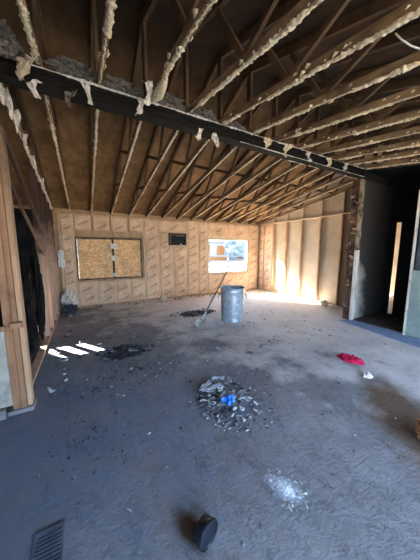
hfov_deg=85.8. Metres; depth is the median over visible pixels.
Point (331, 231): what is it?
wall
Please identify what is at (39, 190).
stud
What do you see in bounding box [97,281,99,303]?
stud
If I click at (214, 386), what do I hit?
strip
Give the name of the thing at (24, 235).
wall
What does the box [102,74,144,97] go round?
clump
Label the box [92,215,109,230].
insulation batt
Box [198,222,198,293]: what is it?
stud
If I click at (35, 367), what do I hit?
plate
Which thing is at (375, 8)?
roof truss
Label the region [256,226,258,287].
stud
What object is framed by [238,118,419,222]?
roof truss
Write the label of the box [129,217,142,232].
insulation batt
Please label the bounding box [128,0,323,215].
roof truss
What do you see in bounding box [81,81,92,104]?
scrap
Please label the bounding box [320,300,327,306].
clump
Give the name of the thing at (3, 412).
plate
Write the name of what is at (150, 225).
insulation batt
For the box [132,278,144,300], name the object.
insulation batt
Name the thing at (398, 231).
wall
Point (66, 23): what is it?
ceiling
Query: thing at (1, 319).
charred batt
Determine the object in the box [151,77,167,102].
scrap
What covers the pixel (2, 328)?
blocking
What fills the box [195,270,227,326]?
shovel
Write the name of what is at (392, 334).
strip
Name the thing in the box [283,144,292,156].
scrap
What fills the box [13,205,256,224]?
trim
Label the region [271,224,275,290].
stud
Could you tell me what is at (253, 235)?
insulation batt
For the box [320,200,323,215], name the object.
stud
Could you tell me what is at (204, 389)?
strip
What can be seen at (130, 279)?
stud
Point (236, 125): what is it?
clump
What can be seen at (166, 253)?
insulation batt
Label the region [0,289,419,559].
floor
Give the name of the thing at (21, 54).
clump
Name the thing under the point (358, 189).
post
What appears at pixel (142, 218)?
stud
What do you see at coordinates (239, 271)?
window sill
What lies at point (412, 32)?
roof truss
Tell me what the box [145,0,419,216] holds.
roof truss
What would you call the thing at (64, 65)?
clump
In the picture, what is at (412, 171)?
ceiling
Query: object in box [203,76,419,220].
roof truss
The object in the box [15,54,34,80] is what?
paper scrap
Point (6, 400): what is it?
wall panel
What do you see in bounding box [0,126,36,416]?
post
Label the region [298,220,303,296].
stud
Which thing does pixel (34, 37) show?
roof truss
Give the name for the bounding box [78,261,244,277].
ground
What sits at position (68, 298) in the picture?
clump
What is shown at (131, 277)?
window sill
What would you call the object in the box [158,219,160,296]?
stud
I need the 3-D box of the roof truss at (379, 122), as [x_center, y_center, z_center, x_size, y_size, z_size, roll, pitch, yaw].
[1.366,-2.173,3.585,0.097,1.522,8.269,-4,9,-29]
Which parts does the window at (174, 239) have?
pane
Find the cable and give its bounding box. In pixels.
[395,33,419,49]
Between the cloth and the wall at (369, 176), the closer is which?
the cloth
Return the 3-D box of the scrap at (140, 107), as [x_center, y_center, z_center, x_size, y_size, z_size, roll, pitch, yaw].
[-0.736,-1.810,2.350,0.096,0.167,0.062,0,8,0]
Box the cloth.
[337,353,364,364]
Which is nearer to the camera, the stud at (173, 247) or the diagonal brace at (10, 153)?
the diagonal brace at (10, 153)
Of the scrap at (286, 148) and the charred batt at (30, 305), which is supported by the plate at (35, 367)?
the charred batt at (30, 305)
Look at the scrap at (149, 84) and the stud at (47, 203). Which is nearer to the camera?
the scrap at (149, 84)
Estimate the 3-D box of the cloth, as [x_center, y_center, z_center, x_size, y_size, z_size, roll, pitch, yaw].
[1.913,1.057,3.083,0.341,0.091,0.164,7,10,41]
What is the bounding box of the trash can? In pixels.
[218,285,246,322]
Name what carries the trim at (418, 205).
attached to the wall at (413, 316)
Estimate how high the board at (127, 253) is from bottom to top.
1.036 m
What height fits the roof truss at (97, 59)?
1.522 m
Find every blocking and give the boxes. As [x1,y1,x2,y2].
[0,326,5,331]
[10,321,22,328]
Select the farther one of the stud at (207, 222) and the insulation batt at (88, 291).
the stud at (207, 222)
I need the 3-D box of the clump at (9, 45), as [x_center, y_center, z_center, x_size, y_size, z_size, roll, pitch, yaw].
[-1.586,-1.842,1.695,0.284,0.287,0.168,-4,9,-29]
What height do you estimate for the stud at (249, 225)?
2.358 m
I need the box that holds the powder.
[278,480,295,496]
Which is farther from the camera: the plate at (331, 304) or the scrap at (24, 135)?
the plate at (331, 304)
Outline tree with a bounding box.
[223,240,244,259]
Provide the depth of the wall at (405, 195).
5.05 m
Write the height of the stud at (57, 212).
2.358 m
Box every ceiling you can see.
[0,0,419,222]
[366,163,419,179]
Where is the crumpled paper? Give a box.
[361,371,372,378]
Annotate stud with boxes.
[28,168,50,335]
[36,182,53,327]
[42,194,56,319]
[46,202,58,314]
[50,209,60,309]
[57,212,64,293]
[71,213,79,305]
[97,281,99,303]
[115,280,117,301]
[130,279,132,300]
[142,218,146,298]
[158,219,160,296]
[173,247,174,295]
[186,221,187,294]
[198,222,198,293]
[207,222,207,292]
[247,225,249,288]
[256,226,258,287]
[262,225,264,288]
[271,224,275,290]
[283,222,288,293]
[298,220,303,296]
[302,208,304,217]
[315,217,322,300]
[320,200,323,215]
[335,214,344,304]
[342,192,346,212]
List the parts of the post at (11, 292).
plate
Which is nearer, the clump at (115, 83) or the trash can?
the clump at (115, 83)
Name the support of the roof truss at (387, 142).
on the plate at (344, 212)
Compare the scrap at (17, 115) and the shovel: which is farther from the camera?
the shovel
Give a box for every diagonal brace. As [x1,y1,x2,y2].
[0,119,42,233]
[11,183,44,255]
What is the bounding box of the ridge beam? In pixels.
[0,56,365,178]
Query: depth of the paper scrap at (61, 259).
5.58 m
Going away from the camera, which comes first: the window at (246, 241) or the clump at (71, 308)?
the clump at (71, 308)
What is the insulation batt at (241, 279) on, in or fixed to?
on the plate at (212, 292)
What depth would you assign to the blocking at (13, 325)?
1.97 m
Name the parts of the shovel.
blade, handle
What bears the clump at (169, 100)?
on the ridge beam
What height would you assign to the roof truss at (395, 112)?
1.522 m
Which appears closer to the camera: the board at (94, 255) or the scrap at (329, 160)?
the scrap at (329, 160)
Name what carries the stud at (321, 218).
on the plate at (331, 304)
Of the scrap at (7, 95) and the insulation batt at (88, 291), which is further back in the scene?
the insulation batt at (88, 291)
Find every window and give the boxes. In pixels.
[74,230,142,279]
[168,233,186,245]
[208,236,248,272]
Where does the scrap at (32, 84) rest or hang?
hanging from the ridge beam
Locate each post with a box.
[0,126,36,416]
[342,178,364,319]
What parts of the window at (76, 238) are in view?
window header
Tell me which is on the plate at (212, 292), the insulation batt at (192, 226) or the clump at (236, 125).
the insulation batt at (192, 226)
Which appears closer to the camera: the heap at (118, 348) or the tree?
the heap at (118, 348)
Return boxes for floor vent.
[31,520,64,559]
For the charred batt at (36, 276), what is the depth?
3.40 m
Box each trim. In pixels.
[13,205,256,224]
[402,190,419,334]
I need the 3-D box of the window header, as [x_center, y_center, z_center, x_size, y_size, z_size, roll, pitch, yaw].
[-1.140,-1.475,6.942,0.866,0.038,0.088,-4,9,-29]
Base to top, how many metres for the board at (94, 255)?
1.036 m
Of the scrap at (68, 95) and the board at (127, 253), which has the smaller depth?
the scrap at (68, 95)
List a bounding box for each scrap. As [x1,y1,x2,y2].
[0,83,3,104]
[4,87,12,119]
[14,109,20,133]
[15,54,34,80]
[23,133,27,149]
[26,79,41,98]
[31,155,36,167]
[58,250,65,267]
[64,90,76,107]
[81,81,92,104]
[110,243,116,248]
[135,97,143,115]
[142,80,152,105]
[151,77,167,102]
[196,128,202,140]
[211,133,218,147]
[221,394,235,405]
[264,137,271,149]
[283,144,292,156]
[305,151,311,161]
[326,157,331,166]
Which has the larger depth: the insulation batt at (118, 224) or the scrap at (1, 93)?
the insulation batt at (118, 224)
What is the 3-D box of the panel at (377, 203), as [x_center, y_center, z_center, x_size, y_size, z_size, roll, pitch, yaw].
[3.591,-0.623,4.999,1.240,2.880,0.013,-4,9,-29]
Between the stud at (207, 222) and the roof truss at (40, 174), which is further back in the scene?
the stud at (207, 222)
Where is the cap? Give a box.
[193,513,217,552]
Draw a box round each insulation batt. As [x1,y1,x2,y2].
[59,213,77,304]
[72,214,90,230]
[78,281,98,305]
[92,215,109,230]
[99,280,115,303]
[111,216,127,231]
[117,279,130,301]
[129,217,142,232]
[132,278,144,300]
[144,218,159,298]
[159,219,185,231]
[159,232,168,245]
[160,247,173,296]
[174,247,186,295]
[188,221,197,294]
[199,222,206,293]
[208,223,228,236]
[208,274,221,292]
[222,273,234,285]
[229,224,248,236]
[235,272,247,288]
[248,225,257,288]
[258,225,263,288]
[263,224,272,290]
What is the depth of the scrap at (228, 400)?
2.16 m
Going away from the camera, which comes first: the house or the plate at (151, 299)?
the plate at (151, 299)
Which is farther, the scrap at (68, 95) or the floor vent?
the scrap at (68, 95)
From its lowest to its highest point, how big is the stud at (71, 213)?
2.358 m
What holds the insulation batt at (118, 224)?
on the window at (76, 238)
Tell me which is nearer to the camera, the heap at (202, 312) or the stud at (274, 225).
the heap at (202, 312)
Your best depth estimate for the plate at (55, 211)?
6.47 m
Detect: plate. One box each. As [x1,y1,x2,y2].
[0,408,6,420]
[31,309,61,384]
[55,211,258,225]
[78,298,160,307]
[166,292,220,297]
[257,288,342,307]
[259,212,349,225]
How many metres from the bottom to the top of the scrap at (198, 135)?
0.133 m
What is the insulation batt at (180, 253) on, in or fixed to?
on the plate at (212, 292)
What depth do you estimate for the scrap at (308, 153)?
3.61 m
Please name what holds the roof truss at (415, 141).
on the wall at (24, 235)
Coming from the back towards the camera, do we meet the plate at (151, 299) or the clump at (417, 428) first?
the plate at (151, 299)
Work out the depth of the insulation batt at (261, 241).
8.48 m
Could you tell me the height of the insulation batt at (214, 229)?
0.436 m
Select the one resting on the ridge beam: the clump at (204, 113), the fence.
the clump at (204, 113)
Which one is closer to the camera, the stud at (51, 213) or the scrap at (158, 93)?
the scrap at (158, 93)
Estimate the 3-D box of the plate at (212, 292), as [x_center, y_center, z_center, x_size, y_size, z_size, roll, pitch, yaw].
[-0.491,0.508,7.429,1.904,0.038,0.179,-4,9,-29]
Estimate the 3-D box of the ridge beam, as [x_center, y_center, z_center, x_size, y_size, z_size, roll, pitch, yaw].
[0.168,-1.893,2.936,6.550,0.156,0.180,-4,9,-29]
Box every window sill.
[78,277,144,281]
[208,271,247,274]
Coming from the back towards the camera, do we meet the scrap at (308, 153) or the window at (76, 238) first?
the window at (76, 238)
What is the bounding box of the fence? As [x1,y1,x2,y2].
[209,255,244,270]
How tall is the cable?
0.167 m
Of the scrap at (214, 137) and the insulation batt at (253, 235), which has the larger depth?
the insulation batt at (253, 235)
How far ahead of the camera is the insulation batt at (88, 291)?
5.98 m
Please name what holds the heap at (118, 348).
on the floor
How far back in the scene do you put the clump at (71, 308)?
5.14 m
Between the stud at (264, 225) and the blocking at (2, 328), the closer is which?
the blocking at (2, 328)
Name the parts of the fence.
rail, rail, rail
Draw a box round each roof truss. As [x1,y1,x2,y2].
[1,84,53,211]
[16,0,70,211]
[90,0,116,212]
[110,0,217,214]
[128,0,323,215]
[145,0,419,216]
[161,0,419,217]
[176,23,419,218]
[190,59,419,219]
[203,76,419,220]
[215,96,419,221]
[227,106,419,222]
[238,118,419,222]
[248,125,419,223]
[257,136,410,224]
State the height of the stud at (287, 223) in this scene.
2.358 m
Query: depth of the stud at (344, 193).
5.70 m
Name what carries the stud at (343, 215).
on the plate at (331, 304)
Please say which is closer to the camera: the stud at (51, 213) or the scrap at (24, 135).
the scrap at (24, 135)
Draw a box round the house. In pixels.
[209,240,244,260]
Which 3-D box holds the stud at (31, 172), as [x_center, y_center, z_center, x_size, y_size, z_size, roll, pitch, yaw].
[-2.782,-0.386,3.700,0.088,2.711,0.038,-4,9,-29]
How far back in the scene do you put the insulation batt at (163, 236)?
6.79 m
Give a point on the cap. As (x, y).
(205, 530)
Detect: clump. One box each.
[0,19,23,58]
[0,51,24,59]
[41,54,96,82]
[60,286,78,306]
[62,304,77,314]
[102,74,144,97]
[155,92,185,112]
[192,109,218,121]
[228,122,246,130]
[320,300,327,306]
[414,418,419,438]
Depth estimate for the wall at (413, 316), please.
3.82 m
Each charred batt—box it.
[0,303,2,325]
[21,259,38,361]
[30,241,44,341]
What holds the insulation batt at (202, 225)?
on the plate at (212, 292)
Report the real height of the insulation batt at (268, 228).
2.358 m
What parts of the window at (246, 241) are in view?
window header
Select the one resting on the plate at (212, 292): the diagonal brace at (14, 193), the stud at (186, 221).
the stud at (186, 221)
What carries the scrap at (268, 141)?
hanging from the ridge beam
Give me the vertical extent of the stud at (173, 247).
1.560 m
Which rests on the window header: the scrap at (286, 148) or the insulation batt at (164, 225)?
the insulation batt at (164, 225)
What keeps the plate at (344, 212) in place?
on the stud at (264, 225)
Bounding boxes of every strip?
[199,380,211,387]
[199,387,209,391]
[207,383,221,389]
[339,320,419,347]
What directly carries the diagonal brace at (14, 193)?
attached to the stud at (31, 172)
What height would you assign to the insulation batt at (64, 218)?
2.358 m
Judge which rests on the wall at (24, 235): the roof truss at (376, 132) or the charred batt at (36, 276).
the roof truss at (376, 132)
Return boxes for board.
[77,239,112,278]
[113,240,140,276]
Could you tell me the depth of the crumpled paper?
2.69 m
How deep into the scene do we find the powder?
1.43 m
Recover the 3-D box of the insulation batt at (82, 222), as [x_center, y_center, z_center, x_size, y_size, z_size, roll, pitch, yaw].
[-3.256,-1.466,5.754,0.394,0.404,0.092,-4,9,-29]
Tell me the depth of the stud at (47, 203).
4.99 m
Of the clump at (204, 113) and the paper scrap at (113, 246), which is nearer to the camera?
the clump at (204, 113)
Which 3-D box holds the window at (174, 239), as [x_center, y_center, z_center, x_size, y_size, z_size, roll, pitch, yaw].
[-1.015,-1.240,7.027,0.600,0.390,0.140,-4,9,-29]
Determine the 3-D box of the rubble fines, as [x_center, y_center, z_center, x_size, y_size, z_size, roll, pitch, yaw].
[0.145,1.157,2.366,0.492,0.082,0.538,-4,9,-29]
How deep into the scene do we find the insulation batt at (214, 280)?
7.82 m
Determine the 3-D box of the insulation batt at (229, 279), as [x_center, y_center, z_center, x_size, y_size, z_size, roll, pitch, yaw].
[0.665,0.074,8.143,0.555,0.630,0.095,-4,9,-29]
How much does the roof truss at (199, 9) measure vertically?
1.522 m
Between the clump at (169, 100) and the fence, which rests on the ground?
the fence
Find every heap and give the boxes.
[106,345,145,358]
[179,310,212,316]
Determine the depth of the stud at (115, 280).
6.30 m
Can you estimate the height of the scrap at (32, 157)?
0.176 m
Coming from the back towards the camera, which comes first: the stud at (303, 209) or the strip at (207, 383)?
the stud at (303, 209)
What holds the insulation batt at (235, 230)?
on the window at (246, 241)
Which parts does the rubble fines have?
drywall strip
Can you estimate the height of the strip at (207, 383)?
0.031 m
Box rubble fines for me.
[201,376,246,411]
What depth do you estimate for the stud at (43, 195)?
4.56 m
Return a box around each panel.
[0,332,12,408]
[354,180,392,317]
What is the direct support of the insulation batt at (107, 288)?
on the plate at (151, 299)
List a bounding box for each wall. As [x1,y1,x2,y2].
[14,208,258,308]
[257,142,383,305]
[354,172,392,318]
[381,178,419,316]
[390,222,401,295]
[405,217,419,338]
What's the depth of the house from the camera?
34.55 m
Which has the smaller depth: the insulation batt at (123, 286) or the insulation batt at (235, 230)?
the insulation batt at (123, 286)

